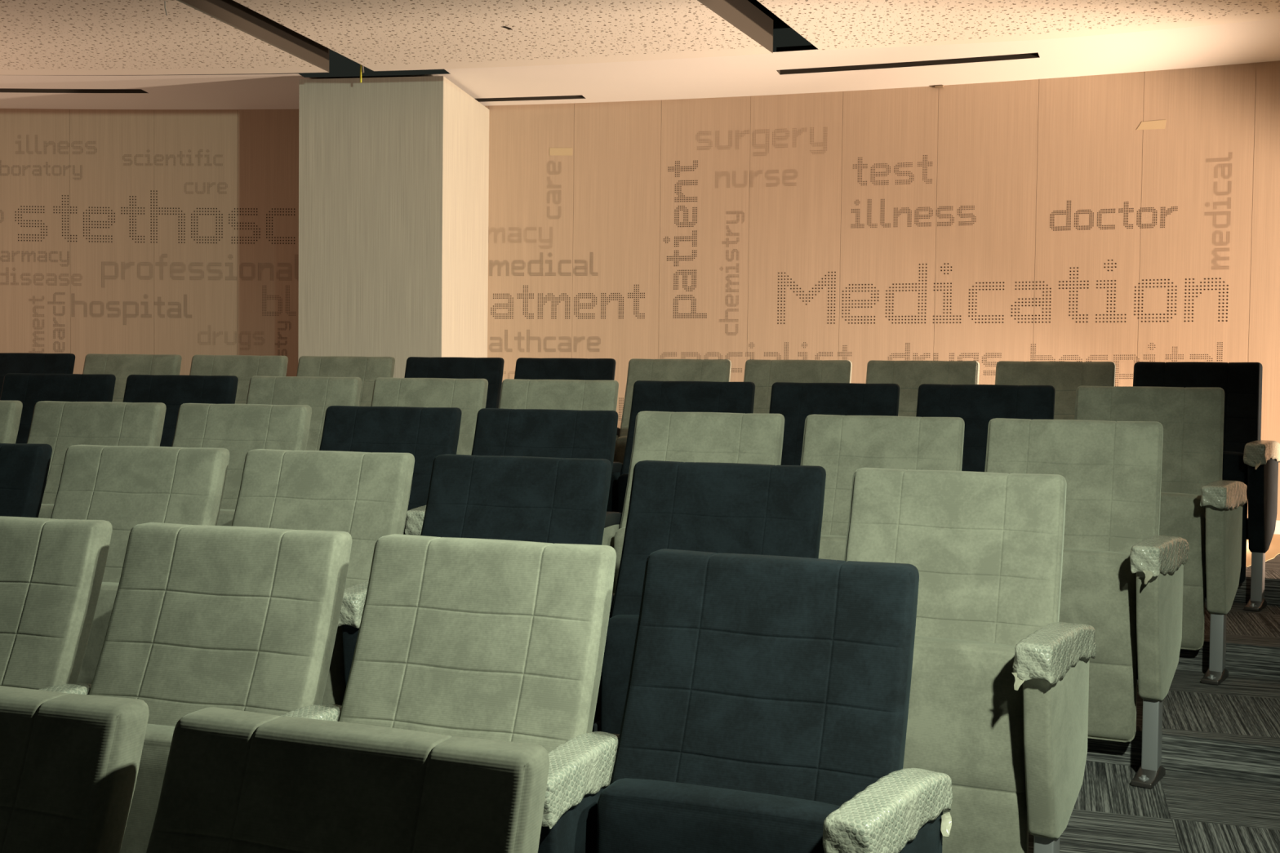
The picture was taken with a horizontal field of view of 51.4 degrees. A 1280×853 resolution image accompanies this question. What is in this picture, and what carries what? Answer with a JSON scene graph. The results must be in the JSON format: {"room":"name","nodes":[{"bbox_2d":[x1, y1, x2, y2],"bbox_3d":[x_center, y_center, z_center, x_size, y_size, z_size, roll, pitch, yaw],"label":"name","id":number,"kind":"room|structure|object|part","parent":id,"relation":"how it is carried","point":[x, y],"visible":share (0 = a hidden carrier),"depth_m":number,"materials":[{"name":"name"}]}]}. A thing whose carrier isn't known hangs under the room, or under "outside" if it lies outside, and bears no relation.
{"room":"lecture hall","nodes":[
{"label":"lecture hall","id":0,"kind":"room"},
{"bbox_2d":[0,0,328,75],"bbox_3d":[-5.266,-1.921,5.169,7.599,0.160,3.793,0,2,-6],"label":"ceiling panel","id":1,"kind":"object","parent":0,"point":[37,37],"visible":0.94,"depth_m":6.40,"materials":[{"name":"grey paint"}]},
{"bbox_2d":[233,0,773,71],"bbox_3d":[-0.829,-1.863,5.009,2.089,0.160,3.606,1,2,15],"label":"ceiling panel","id":2,"kind":"object","parent":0,"point":[377,35],"visible":1,"depth_m":6.11,"materials":[{"name":"grey paint"}]},
{"bbox_2d":[0,60,1279,520],"bbox_3d":[-0.872,-0.707,6.659,18.527,2.424,2.866,1,2,11],"label":"wall","id":3,"kind":"structure","parent":0,"point":[987,224],"depth_m":7.72,"materials":[{"name":"brown wood"}]},
{"bbox_2d":[549,147,572,155],"bbox_3d":[-0.475,-1.654,8.003,0.143,0.049,0.001,1,2,12],"label":"tape","id":4,"kind":"object","parent":3,"relation":"attached to","point":[553,151],"visible":1,"depth_m":8.00,"materials":[{"name":"beige"}]},
{"bbox_2d":[934,84,943,88],"bbox_3d":[1.659,-1.887,7.381,0.048,0.012,0.024,1,2,20],"label":"metal clip","id":5,"kind":"object","parent":3,"relation":"attached to","point":[935,86],"visible":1,"depth_m":7.37,"materials":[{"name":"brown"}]},
{"bbox_2d":[1136,119,1166,129],"bbox_3d":[2.689,-1.586,6.998,0.146,0.048,0.001,2,2,23],"label":"tape","id":6,"kind":"object","parent":3,"relation":"attached to","point":[1157,124],"visible":1,"depth_m":7.00,"materials":[{"name":"beige paper"}]},
{"bbox_2d":[1273,520,1279,534],"bbox_3d":[-0.888,0.469,6.689,18.520,0.070,2.874,1,2,11],"label":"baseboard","id":7,"kind":"structure","parent":3,"relation":"attached to","point":[1277,531],"depth_m":6.79,"materials":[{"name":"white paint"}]},
{"bbox_2d":[0,18,1279,109],"bbox_3d":[-1.139,-1.864,5.530,18.184,0.001,5.687,1,2,0],"label":"ceiling","id":8,"kind":"structure","parent":0,"point":[1258,41],"depth_m":7.21,"materials":[{"name":"white paint"}]},
{"bbox_2d":[0,88,147,93],"bbox_3d":[-3.839,-2.035,7.796,1.894,0.119,0.138,1,2,0],"label":"ceiling vent","id":9,"kind":"object","parent":8,"relation":"in","point":[2,90],"visible":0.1,"depth_m":7.86,"materials":[{"name":"black metal"}]},
{"bbox_2d":[360,64,364,82],"bbox_3d":[-1.496,-1.997,7.149,0.031,0.295,0.018,1,2,0],"label":"cable","id":10,"kind":"object","parent":8,"relation":"hanging from","point":[362,67],"visible":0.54,"depth_m":7.14,"materials":[{"name":"yellow plastic"}]},
{"bbox_2d":[475,94,585,101],"bbox_3d":[-0.865,-2.003,7.900,1.099,0.119,0.104,1,2,11],"label":"ceiling vent","id":11,"kind":"object","parent":8,"relation":"in","point":[557,97],"visible":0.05,"depth_m":7.91,"materials":[{"name":"black metal"}]},
{"bbox_2d":[776,44,1039,74],"bbox_3d":[1.375,-1.942,6.909,1.344,0.119,0.124,1,2,19],"label":"ceiling vent","id":12,"kind":"object","parent":8,"relation":"in","point":[1035,55],"visible":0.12,"depth_m":7.00,"materials":[{"name":"black metal"}]},
{"bbox_2d":[747,0,791,28],"bbox_3d":[-1.187,-2.485,4.937,19.988,0.100,7.840,1,2,11],"label":"ceiling slab","id":13,"kind":"structure","parent":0,"point":[778,23],"depth_m":8.17,"materials":[{"name":"black"}]},
{"bbox_2d":[757,0,1279,50],"bbox_3d":[2.795,-1.774,3.691,6.138,0.160,3.667,2,2,32],"label":"ceiling panel","id":14,"kind":"object","parent":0,"point":[827,24],"visible":1,"depth_m":5.79,"materials":[{"name":"grey paint"}]},
{"bbox_2d":[1028,533,1279,852],"bbox_3d":[-1.563,0.922,3.401,18.543,0.627,9.652,1,2,11],"label":"floor","id":15,"kind":"structure","parent":0,"point":[1219,791],"depth_m":3.59,"materials":[{"name":"carpet"}]},
{"bbox_2d":[0,400,22,444],"bbox_3d":[-2.572,0.383,4.726,0.554,0.952,0.448,1,2,6],"label":"chair","id":16,"kind":"object","parent":15,"relation":"on","point":[11,411],"visible":0.56,"depth_m":4.83,"materials":[{"name":"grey fabric"}]},
{"bbox_2d":[0,443,52,517],"bbox_3d":[-2.020,0.528,3.716,0.554,0.952,0.448,1,2,9],"label":"chair","id":17,"kind":"object","parent":15,"relation":"on","point":[24,467],"visible":0.5,"depth_m":3.80,"materials":[{"name":"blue fabric"}]},
{"bbox_2d":[0,352,75,396],"bbox_3d":[-3.177,0.106,6.617,0.554,0.952,0.448,1,2,3],"label":"chair","id":18,"kind":"object","parent":15,"relation":"on","point":[10,362],"visible":0.16,"depth_m":6.74,"materials":[{"name":"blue fabric"}]},
{"bbox_2d":[0,515,112,689],"bbox_3d":[-1.442,0.676,2.693,0.554,0.952,0.448,1,2,13],"label":"chair","id":19,"kind":"object","parent":15,"relation":"on","point":[52,571],"visible":0.6,"depth_m":2.75,"materials":[{"name":"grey fabric"}]},
{"bbox_2d":[0,373,115,443],"bbox_3d":[-2.591,0.250,5.644,0.554,0.952,0.448,1,2,5],"label":"chair","id":20,"kind":"object","parent":15,"relation":"on","point":[28,388],"visible":0.19,"depth_m":5.76,"materials":[{"name":"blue fabric"}]},
{"bbox_2d":[0,685,149,852],"bbox_3d":[-0.964,0.828,1.606,0.554,0.952,0.448,1,2,17],"label":"chair","id":21,"kind":"object","parent":15,"relation":"on","point":[69,763],"visible":1,"depth_m":1.66,"materials":[{"name":"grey fabric"}]},
{"bbox_2d":[26,400,166,518],"bbox_3d":[-2.023,0.392,4.658,0.554,0.952,0.448,1,2,8],"label":"chair","id":22,"kind":"object","parent":15,"relation":"on","point":[61,425],"visible":0.21,"depth_m":4.76,"materials":[{"name":"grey fabric"}]},
{"bbox_3d":[-2.013,0.528,4.595,0.428,0.515,0.106,1,2,8],"label":"seat","id":23,"kind":"part","parent":22,"relation":"part of","materials":[{"name":"green fabric"}]},
{"bbox_2d":[82,353,182,402],"bbox_3d":[-2.624,0.114,6.580,0.554,0.952,0.448,1,2,5],"label":"chair","id":24,"kind":"object","parent":15,"relation":"on","point":[122,366],"visible":0.09,"depth_m":6.70,"materials":[{"name":"grey fabric"}]},
{"bbox_2d":[50,444,229,684],"bbox_3d":[-1.476,0.538,3.617,0.554,0.952,0.448,1,2,12],"label":"chair","id":25,"kind":"object","parent":15,"relation":"on","point":[125,486],"visible":0.24,"depth_m":3.70,"materials":[{"name":"grey fabric"}]},
{"bbox_3d":[-1.470,0.674,3.554,0.428,0.515,0.106,1,2,12],"label":"seat","id":26,"kind":"part","parent":25,"relation":"part of","materials":[{"name":"fabric"}]},
{"bbox_3d":[-1.422,0.316,3.689,0.487,0.512,0.272,1,2,12],"label":"backrest","id":27,"kind":"part","parent":25,"relation":"part of","materials":[{"name":"fabric"}]},
{"bbox_2d":[122,374,238,447],"bbox_3d":[-2.041,0.259,5.582,0.554,0.952,0.448,1,2,8],"label":"chair","id":28,"kind":"object","parent":15,"relation":"on","point":[173,391],"visible":0.15,"depth_m":5.69,"materials":[{"name":"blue fabric"}]},
{"bbox_2d":[88,522,351,852],"bbox_3d":[-0.907,0.687,2.557,0.554,0.952,0.448,1,2,16],"label":"chair","id":29,"kind":"object","parent":15,"relation":"on","point":[237,618],"visible":0.59,"depth_m":2.62,"materials":[{"name":"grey fabric"}]},
{"bbox_2d":[39,683,91,694],"bbox_3d":[-1.159,0.567,2.562,0.082,0.102,0.356,1,2,16],"label":"cover","id":30,"kind":"object","parent":29,"relation":"on","point":[73,688],"visible":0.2,"depth_m":2.63,"materials":[{"name":"fabric"}]},
{"bbox_3d":[-0.905,0.824,2.494,0.428,0.515,0.106,1,2,16],"label":"seat","id":31,"kind":"part","parent":29,"relation":"part of","materials":[{"name":"fabric"}]},
{"bbox_3d":[-0.848,0.466,2.625,0.487,0.512,0.272,1,2,16],"label":"backrest","id":32,"kind":"part","parent":29,"relation":"part of","materials":[{"name":"fabric"}]},
{"bbox_2d":[189,355,288,404],"bbox_3d":[-2.073,0.123,6.523,0.555,0.952,0.448,1,2,7],"label":"chair","id":33,"kind":"object","parent":15,"relation":"on","point":[244,367],"visible":0.13,"depth_m":6.64,"materials":[{"name":"grey fabric"}]},
{"bbox_2d":[171,403,311,526],"bbox_3d":[-1.478,0.401,4.566,0.554,0.952,0.448,1,2,11],"label":"chair","id":34,"kind":"object","parent":15,"relation":"on","point":[239,428],"visible":0.19,"depth_m":4.67,"materials":[{"name":"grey fabric"}]},
{"bbox_3d":[-1.470,0.538,4.503,0.428,0.515,0.106,1,2,11],"label":"seat","id":35,"kind":"part","parent":34,"relation":"part of","materials":[{"name":"fabric"}]},
{"bbox_2d":[246,376,361,450],"bbox_3d":[-1.494,0.268,5.497,0.555,0.952,0.448,1,2,10],"label":"chair","id":36,"kind":"object","parent":15,"relation":"on","point":[320,393],"visible":0.12,"depth_m":5.60,"materials":[{"name":"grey fabric"}]},
{"bbox_2d":[231,448,414,705],"bbox_3d":[-0.938,0.549,3.493,0.554,0.952,0.448,1,2,14],"label":"chair","id":37,"kind":"object","parent":15,"relation":"on","point":[365,495],"visible":0.17,"depth_m":3.58,"materials":[{"name":"grey fabric"}]},
{"bbox_3d":[-0.880,0.327,3.562,0.487,0.512,0.272,1,2,14],"label":"backrest","id":38,"kind":"part","parent":37,"relation":"part of","materials":[{"name":"fabric"}]},
{"bbox_3d":[-0.934,0.685,3.430,0.428,0.515,0.106,1,2,14],"label":"seat","id":39,"kind":"part","parent":37,"relation":"part of","materials":[{"name":"fabric"}]},
{"bbox_2d":[296,355,395,406],"bbox_3d":[-1.525,0.132,6.445,0.554,0.952,0.448,1,2,9],"label":"chair","id":40,"kind":"object","parent":15,"relation":"on","point":[368,369],"visible":0.17,"depth_m":6.56,"materials":[{"name":"grey fabric"}]},
{"bbox_2d":[146,706,549,852],"bbox_3d":[-0.408,0.841,1.420,0.624,0.952,0.448,1,2,20],"label":"chair","id":41,"kind":"object","parent":15,"relation":"on","point":[235,781],"visible":1,"depth_m":1.54,"materials":[{"name":"grey fabric"}]},
{"bbox_2d":[319,405,462,534],"bbox_3d":[-0.936,0.412,4.452,0.554,0.952,0.448,1,2,13],"label":"chair","id":42,"kind":"object","parent":15,"relation":"on","point":[426,433],"visible":0.19,"depth_m":4.54,"materials":[{"name":"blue fabric"}]},
{"bbox_2d":[297,75,488,377],"bbox_3d":[-1.403,-0.730,7.781,0.822,2.380,0.987,1,2,9],"label":"column","id":43,"kind":"structure","parent":15,"relation":"on","point":[393,171],"depth_m":7.30,"materials":[{"name":"grey laminate"}]},
{"bbox_2d":[370,377,488,455],"bbox_3d":[-0.951,0.278,5.391,0.554,0.952,0.448,1,2,12],"label":"chair","id":44,"kind":"object","parent":15,"relation":"on","point":[468,395],"visible":0.2,"depth_m":5.49,"materials":[{"name":"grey fabric"}]},
{"bbox_2d":[404,356,504,408],"bbox_3d":[-0.980,0.142,6.347,0.554,0.952,0.448,1,2,11],"label":"chair","id":45,"kind":"object","parent":15,"relation":"on","point":[491,369],"visible":0.14,"depth_m":6.45,"materials":[{"name":"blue fabric"}]},
{"bbox_2d":[342,453,611,687],"bbox_3d":[-0.406,0.560,3.344,0.554,0.952,0.448,1,2,17],"label":"chair","id":46,"kind":"object","parent":15,"relation":"on","point":[543,500],"visible":0.16,"depth_m":3.43,"materials":[{"name":"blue fabric"}]},
{"bbox_3d":[-0.658,0.622,3.367,0.058,0.397,0.311,1,2,17],"label":"armrest","id":47,"kind":"part","parent":46,"relation":"part of","materials":[{"name":"fabric"}]},
{"bbox_2d":[337,580,368,628],"bbox_3d":[-0.657,0.437,3.354,0.082,0.097,0.356,1,2,17],"label":"cover","id":48,"kind":"object","parent":46,"relation":"on","point":[354,596],"visible":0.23,"depth_m":3.19,"materials":[{"name":"fabric"}]},
{"bbox_3d":[-0.345,0.339,3.411,0.487,0.512,0.272,1,2,17],"label":"backrest","id":49,"kind":"part","parent":46,"relation":"part of","materials":[{"name":"black fabric"}]},
{"bbox_2d":[337,533,616,752],"bbox_3d":[-0.379,0.699,2.395,0.554,0.952,0.448,1,2,19],"label":"chair","id":50,"kind":"object","parent":15,"relation":"on","point":[504,640],"visible":0.51,"depth_m":2.46,"materials":[{"name":"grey fabric"}]},
{"bbox_2d":[280,704,342,721],"bbox_3d":[-0.631,0.573,2.412,0.082,0.092,0.356,1,2,19],"label":"cover","id":51,"kind":"object","parent":50,"relation":"on","point":[319,712],"visible":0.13,"depth_m":2.46,"materials":[{"name":"fabric"}]},
{"bbox_2d":[471,408,617,508],"bbox_3d":[-0.401,0.423,4.313,0.554,0.952,0.448,1,2,16],"label":"chair","id":52,"kind":"object","parent":15,"relation":"on","point":[534,433],"visible":0.19,"depth_m":4.41,"materials":[{"name":"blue fabric"}]},
{"bbox_2d":[404,505,426,535],"bbox_3d":[-0.653,0.299,4.318,0.082,0.096,0.356,1,2,16],"label":"cover","id":53,"kind":"object","parent":52,"relation":"on","point":[415,517],"visible":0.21,"depth_m":4.15,"materials":[{"name":"fabric"}]},
{"bbox_2d":[498,378,618,411],"bbox_3d":[-0.412,0.289,5.262,0.554,0.952,0.448,1,2,15],"label":"chair","id":54,"kind":"object","parent":15,"relation":"on","point":[515,393],"visible":0.11,"depth_m":5.37,"materials":[{"name":"grey fabric"}]},
{"bbox_2d":[514,357,615,380],"bbox_3d":[-0.439,0.152,6.227,0.554,0.952,0.448,1,2,14],"label":"chair","id":55,"kind":"object","parent":15,"relation":"on","point":[526,368],"visible":0.09,"depth_m":6.34,"materials":[{"name":"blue fabric"}]},
{"bbox_2d":[613,358,731,463],"bbox_3d":[0.097,0.163,6.088,0.554,0.952,0.448,1,2,16],"label":"chair","id":56,"kind":"object","parent":15,"relation":"on","point":[639,369],"visible":0.24,"depth_m":6.19,"materials":[{"name":"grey fabric"}]},
{"bbox_3d":[-0.155,0.225,6.105,0.058,0.397,0.311,1,2,16],"label":"armrest","id":57,"kind":"part","parent":56,"relation":"part of","materials":[{"name":"fabric"}]},
{"bbox_3d":[0.099,0.300,6.024,0.428,0.515,0.106,1,2,16],"label":"seat","id":58,"kind":"part","parent":56,"relation":"part of","materials":[{"name":"green fabric"}]},
{"bbox_2d":[606,380,755,513],"bbox_3d":[0.120,0.301,5.112,0.554,0.952,0.448,1,2,17],"label":"chair","id":59,"kind":"object","parent":15,"relation":"on","point":[647,395],"visible":0.26,"depth_m":5.20,"materials":[{"name":"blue fabric"}]},
{"bbox_3d":[-0.132,0.362,5.135,0.058,0.397,0.311,1,2,17],"label":"armrest","id":60,"kind":"part","parent":59,"relation":"part of","materials":[{"name":"black fabric"}]},
{"bbox_3d":[0.121,0.437,5.048,0.428,0.515,0.106,1,2,17],"label":"seat","id":61,"kind":"part","parent":59,"relation":"part of","materials":[{"name":"black fabric"}]},
{"bbox_3d":[0.181,0.080,5.179,0.487,0.512,0.272,1,2,17],"label":"backrest","id":62,"kind":"part","parent":59,"relation":"part of","materials":[{"name":"fabric"}]},
{"bbox_2d":[601,411,784,593],"bbox_3d":[0.128,0.435,4.152,0.554,0.952,0.448,1,2,18],"label":"chair","id":63,"kind":"object","parent":15,"relation":"on","point":[662,436],"visible":0.27,"depth_m":4.24,"materials":[{"name":"grey fabric"}]},
{"bbox_3d":[-0.123,0.496,4.180,0.058,0.397,0.311,1,2,18],"label":"armrest","id":64,"kind":"part","parent":63,"relation":"part of","materials":[{"name":"fabric"}]},
{"bbox_3d":[0.127,0.571,4.088,0.428,0.515,0.106,1,2,18],"label":"seat","id":65,"kind":"part","parent":63,"relation":"part of","materials":[{"name":"fabric"}]},
{"bbox_3d":[0.191,0.213,4.218,0.487,0.512,0.272,1,2,18],"label":"backrest","id":66,"kind":"part","parent":63,"relation":"part of","materials":[{"name":"green fabric"}]},
{"bbox_2d":[591,460,826,733],"bbox_3d":[0.119,0.572,3.171,0.554,0.952,0.448,1,2,20],"label":"chair","id":67,"kind":"object","parent":15,"relation":"on","point":[722,508],"visible":0.3,"depth_m":3.24,"materials":[{"name":"blue fabric"}]},
{"bbox_3d":[-0.132,0.633,3.205,0.058,0.397,0.311,1,2,20],"label":"armrest","id":68,"kind":"part","parent":67,"relation":"part of","materials":[{"name":"fabric"}]},
{"bbox_3d":[0.116,0.709,3.107,0.428,0.515,0.106,1,2,20],"label":"seat","id":69,"kind":"part","parent":67,"relation":"part of","materials":[{"name":"fabric"}]},
{"bbox_3d":[0.183,0.351,3.235,0.487,0.512,0.272,1,2,20],"label":"backrest","id":70,"kind":"part","parent":67,"relation":"part of","materials":[{"name":"fabric"}]},
{"bbox_2d":[537,548,942,852],"bbox_3d":[0.172,0.712,2.193,0.624,0.952,0.448,1,2,22],"label":"chair","id":71,"kind":"object","parent":15,"relation":"on","point":[766,693],"visible":0.73,"depth_m":2.23,"materials":[{"name":"blue fabric"}]},
{"bbox_3d":[-0.110,0.772,2.248,0.058,0.397,0.311,1,2,22],"label":"armrest","id":72,"kind":"part","parent":71,"relation":"part of","materials":[{"name":"fabric"}]},
{"bbox_2d":[541,731,619,829],"bbox_3d":[-0.110,0.588,2.236,0.082,0.097,0.356,1,2,22],"label":"cover","id":73,"kind":"object","parent":71,"relation":"on","point":[583,765],"visible":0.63,"depth_m":2.19,"materials":[{"name":"fabric"}]},
{"bbox_3d":[0.134,0.848,2.142,0.428,0.515,0.106,1,2,22],"label":"seat","id":74,"kind":"part","parent":71,"relation":"part of","materials":[{"name":"fabric"}]},
{"bbox_3d":[0.206,0.491,2.268,0.487,0.512,0.272,1,2,22],"label":"backrest","id":75,"kind":"part","parent":71,"relation":"part of","materials":[{"name":"fabric"}]},
{"bbox_2d":[822,768,952,852],"bbox_3d":[0.387,0.606,2.042,0.086,0.109,0.356,2,2,33],"label":"cover","id":76,"kind":"object","parent":71,"relation":"on","point":[890,813],"visible":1,"depth_m":1.98,"materials":[{"name":"beige"}]},
{"bbox_3d":[0.387,0.785,2.054,0.058,0.397,0.311,2,2,33],"label":"armrest","id":77,"kind":"part","parent":71,"relation":"part of","materials":[{"name":"fabric"}]},
{"bbox_2d":[743,359,852,413],"bbox_3d":[0.628,0.175,5.928,0.554,0.952,0.448,1,2,18],"label":"chair","id":78,"kind":"object","parent":15,"relation":"on","point":[763,373],"visible":0.13,"depth_m":6.04,"materials":[{"name":"grey fabric"}]},
{"bbox_2d":[768,382,899,465],"bbox_3d":[0.647,0.313,4.941,0.554,0.952,0.448,1,2,19],"label":"chair","id":79,"kind":"object","parent":15,"relation":"on","point":[795,402],"visible":0.18,"depth_m":5.04,"materials":[{"name":"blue fabric"}]},
{"bbox_2d":[800,414,964,560],"bbox_3d":[0.650,0.447,3.968,0.554,0.952,0.448,1,2,21],"label":"chair","id":80,"kind":"object","parent":15,"relation":"on","point":[842,445],"visible":0.21,"depth_m":4.05,"materials":[{"name":"grey fabric"}]},
{"bbox_3d":[0.645,0.584,3.904,0.428,0.515,0.106,1,2,21],"label":"seat","id":81,"kind":"part","parent":80,"relation":"part of","materials":[{"name":"fabric"}]},
{"bbox_2d":[866,360,979,417],"bbox_3d":[1.152,0.188,5.748,0.554,0.952,0.448,1,2,20],"label":"chair","id":82,"kind":"object","parent":15,"relation":"on","point":[908,375],"visible":0.02,"depth_m":5.84,"materials":[{"name":"grey fabric"}]},
{"bbox_2d":[844,467,1088,852],"bbox_3d":[0.667,0.586,2.959,0.624,0.952,0.448,1,2,22],"label":"chair","id":83,"kind":"object","parent":15,"relation":"on","point":[985,548],"visible":0.56,"depth_m":2.90,"materials":[{"name":"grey fabric"}]},
{"bbox_3d":[0.702,0.364,3.034,0.487,0.512,0.272,1,2,22],"label":"backrest","id":84,"kind":"part","parent":83,"relation":"part of","materials":[{"name":"fabric"}]},
{"bbox_3d":[0.629,0.722,2.909,0.428,0.515,0.106,1,2,22],"label":"seat","id":85,"kind":"part","parent":83,"relation":"part of","materials":[{"name":"fabric"}]},
{"bbox_3d":[0.851,0.915,2.788,0.042,0.288,0.048,2,2,33],"label":"leg","id":86,"kind":"part","parent":83,"relation":"part of","materials":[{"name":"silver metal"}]},
{"bbox_2d":[1012,622,1096,690],"bbox_3d":[0.877,0.476,2.804,0.082,0.101,0.360,2,2,33],"label":"cover","id":87,"kind":"object","parent":83,"relation":"on","point":[1047,654],"visible":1,"depth_m":2.69,"materials":[{"name":"beige"}]},
{"bbox_3d":[0.880,0.659,2.818,0.058,0.397,0.311,2,2,33],"label":"armrest","id":88,"kind":"part","parent":83,"relation":"part of","materials":[{"name":"fabric"}]},
{"bbox_2d":[915,383,1055,471],"bbox_3d":[1.166,0.326,4.748,0.554,0.952,0.448,1,2,22],"label":"chair","id":89,"kind":"object","parent":15,"relation":"on","point":[977,405],"visible":0.17,"depth_m":4.83,"materials":[{"name":"black fabric"}]},
{"bbox_2d":[995,360,1115,419],"bbox_3d":[1.668,0.201,5.548,0.554,0.952,0.448,1,2,22],"label":"chair","id":90,"kind":"object","parent":15,"relation":"on","point":[1065,377],"visible":0.07,"depth_m":5.62,"materials":[{"name":"grey fabric"}]},
{"bbox_2d":[984,417,1183,789],"bbox_3d":[1.195,0.461,3.748,0.624,0.952,0.448,2,2,23],"label":"chair","id":91,"kind":"object","parent":15,"relation":"on","point":[1111,470],"visible":0.44,"depth_m":3.64,"materials":[{"name":"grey fabric"}]},
{"bbox_3d":[1.231,0.239,3.822,0.487,0.512,0.272,2,2,23],"label":"backrest","id":92,"kind":"part","parent":91,"relation":"part of","materials":[{"name":"green fabric"}]},
{"bbox_3d":[1.155,0.597,3.698,0.428,0.515,0.106,2,2,23],"label":"seat","id":93,"kind":"part","parent":91,"relation":"part of","materials":[{"name":"fabric"}]},
{"bbox_3d":[1.376,0.790,3.573,0.042,0.288,0.048,2,2,34],"label":"leg","id":94,"kind":"part","parent":91,"relation":"part of","materials":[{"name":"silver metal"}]},
{"bbox_2d":[1129,535,1188,584],"bbox_3d":[1.402,0.352,3.589,0.082,0.103,0.363,2,2,34],"label":"cover","id":95,"kind":"object","parent":91,"relation":"on","point":[1152,556],"visible":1,"depth_m":3.47,"materials":[{"name":"beige"}]},
{"bbox_3d":[1.406,0.534,3.603,0.058,0.397,0.311,2,2,34],"label":"armrest","id":96,"kind":"part","parent":91,"relation":"part of","materials":[{"name":"fabric"}]},
{"bbox_2d":[1074,386,1242,685],"bbox_3d":[1.708,0.340,4.520,0.624,0.952,0.448,2,2,24],"label":"chair","id":97,"kind":"object","parent":15,"relation":"on","point":[1191,419],"visible":0.44,"depth_m":4.46,"materials":[{"name":"grey fabric"}]},
{"bbox_3d":[1.746,0.118,4.594,0.487,0.512,0.272,2,2,24],"label":"backrest","id":98,"kind":"part","parent":97,"relation":"part of","materials":[{"name":"green fabric"}]},
{"bbox_3d":[1.668,0.475,4.471,0.428,0.515,0.106,2,2,24],"label":"seat","id":99,"kind":"part","parent":97,"relation":"part of","materials":[{"name":"fabric"}]},
{"bbox_3d":[1.887,0.669,4.344,0.042,0.288,0.048,2,2,35],"label":"leg","id":100,"kind":"part","parent":97,"relation":"part of","materials":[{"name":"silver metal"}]},
{"bbox_2d":[1200,480,1247,518],"bbox_3d":[1.912,0.241,4.364,0.090,0.124,0.356,2,2,35],"label":"cover","id":101,"kind":"object","parent":97,"relation":"on","point":[1220,494],"visible":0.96,"depth_m":4.24,"materials":[{"name":"beige"}]},
{"bbox_3d":[1.917,0.413,4.373,0.058,0.397,0.311,2,2,35],"label":"armrest","id":102,"kind":"part","parent":97,"relation":"part of","materials":[{"name":"fabric"}]},
{"bbox_2d":[1133,361,1278,611],"bbox_3d":[2.209,0.215,5.315,0.624,0.952,0.448,2,2,25],"label":"chair","id":103,"kind":"object","parent":15,"relation":"on","point":[1241,383],"visible":0.32,"depth_m":5.28,"materials":[{"name":"black fabric"}]},
{"bbox_3d":[2.247,-0.007,5.388,0.487,0.512,0.272,2,2,24],"label":"backrest","id":104,"kind":"part","parent":103,"relation":"part of","materials":[{"name":"black fabric"}]},
{"bbox_3d":[2.168,0.351,5.266,0.428,0.515,0.106,2,2,24],"label":"seat","id":105,"kind":"part","parent":103,"relation":"part of","materials":[{"name":"fabric"}]},
{"bbox_3d":[2.386,0.544,5.137,0.042,0.288,0.048,2,2,35],"label":"leg","id":106,"kind":"part","parent":103,"relation":"part of","materials":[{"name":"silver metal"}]},
{"bbox_2d":[1243,440,1279,469],"bbox_3d":[2.413,0.106,5.152,0.082,0.103,0.363,2,2,35],"label":"cover","id":107,"kind":"object","parent":103,"relation":"on","point":[1256,453],"visible":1,"depth_m":5.02,"materials":[{"name":"beige"}]},
{"bbox_3d":[2.417,0.288,5.166,0.058,0.397,0.311,2,2,35],"label":"armrest","id":108,"kind":"part","parent":103,"relation":"part of","materials":[{"name":"black fabric"}]},
{"bbox_2d":[1245,533,1279,567],"bbox_3d":[2.839,0.566,6.146,1.867,0.001,1.489,2,2,24],"label":"sheet","id":109,"kind":"object","parent":15,"relation":"on","point":[1273,550],"visible":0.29,"depth_m":6.06,"materials":[{"name":"beige paper"}]}
]}

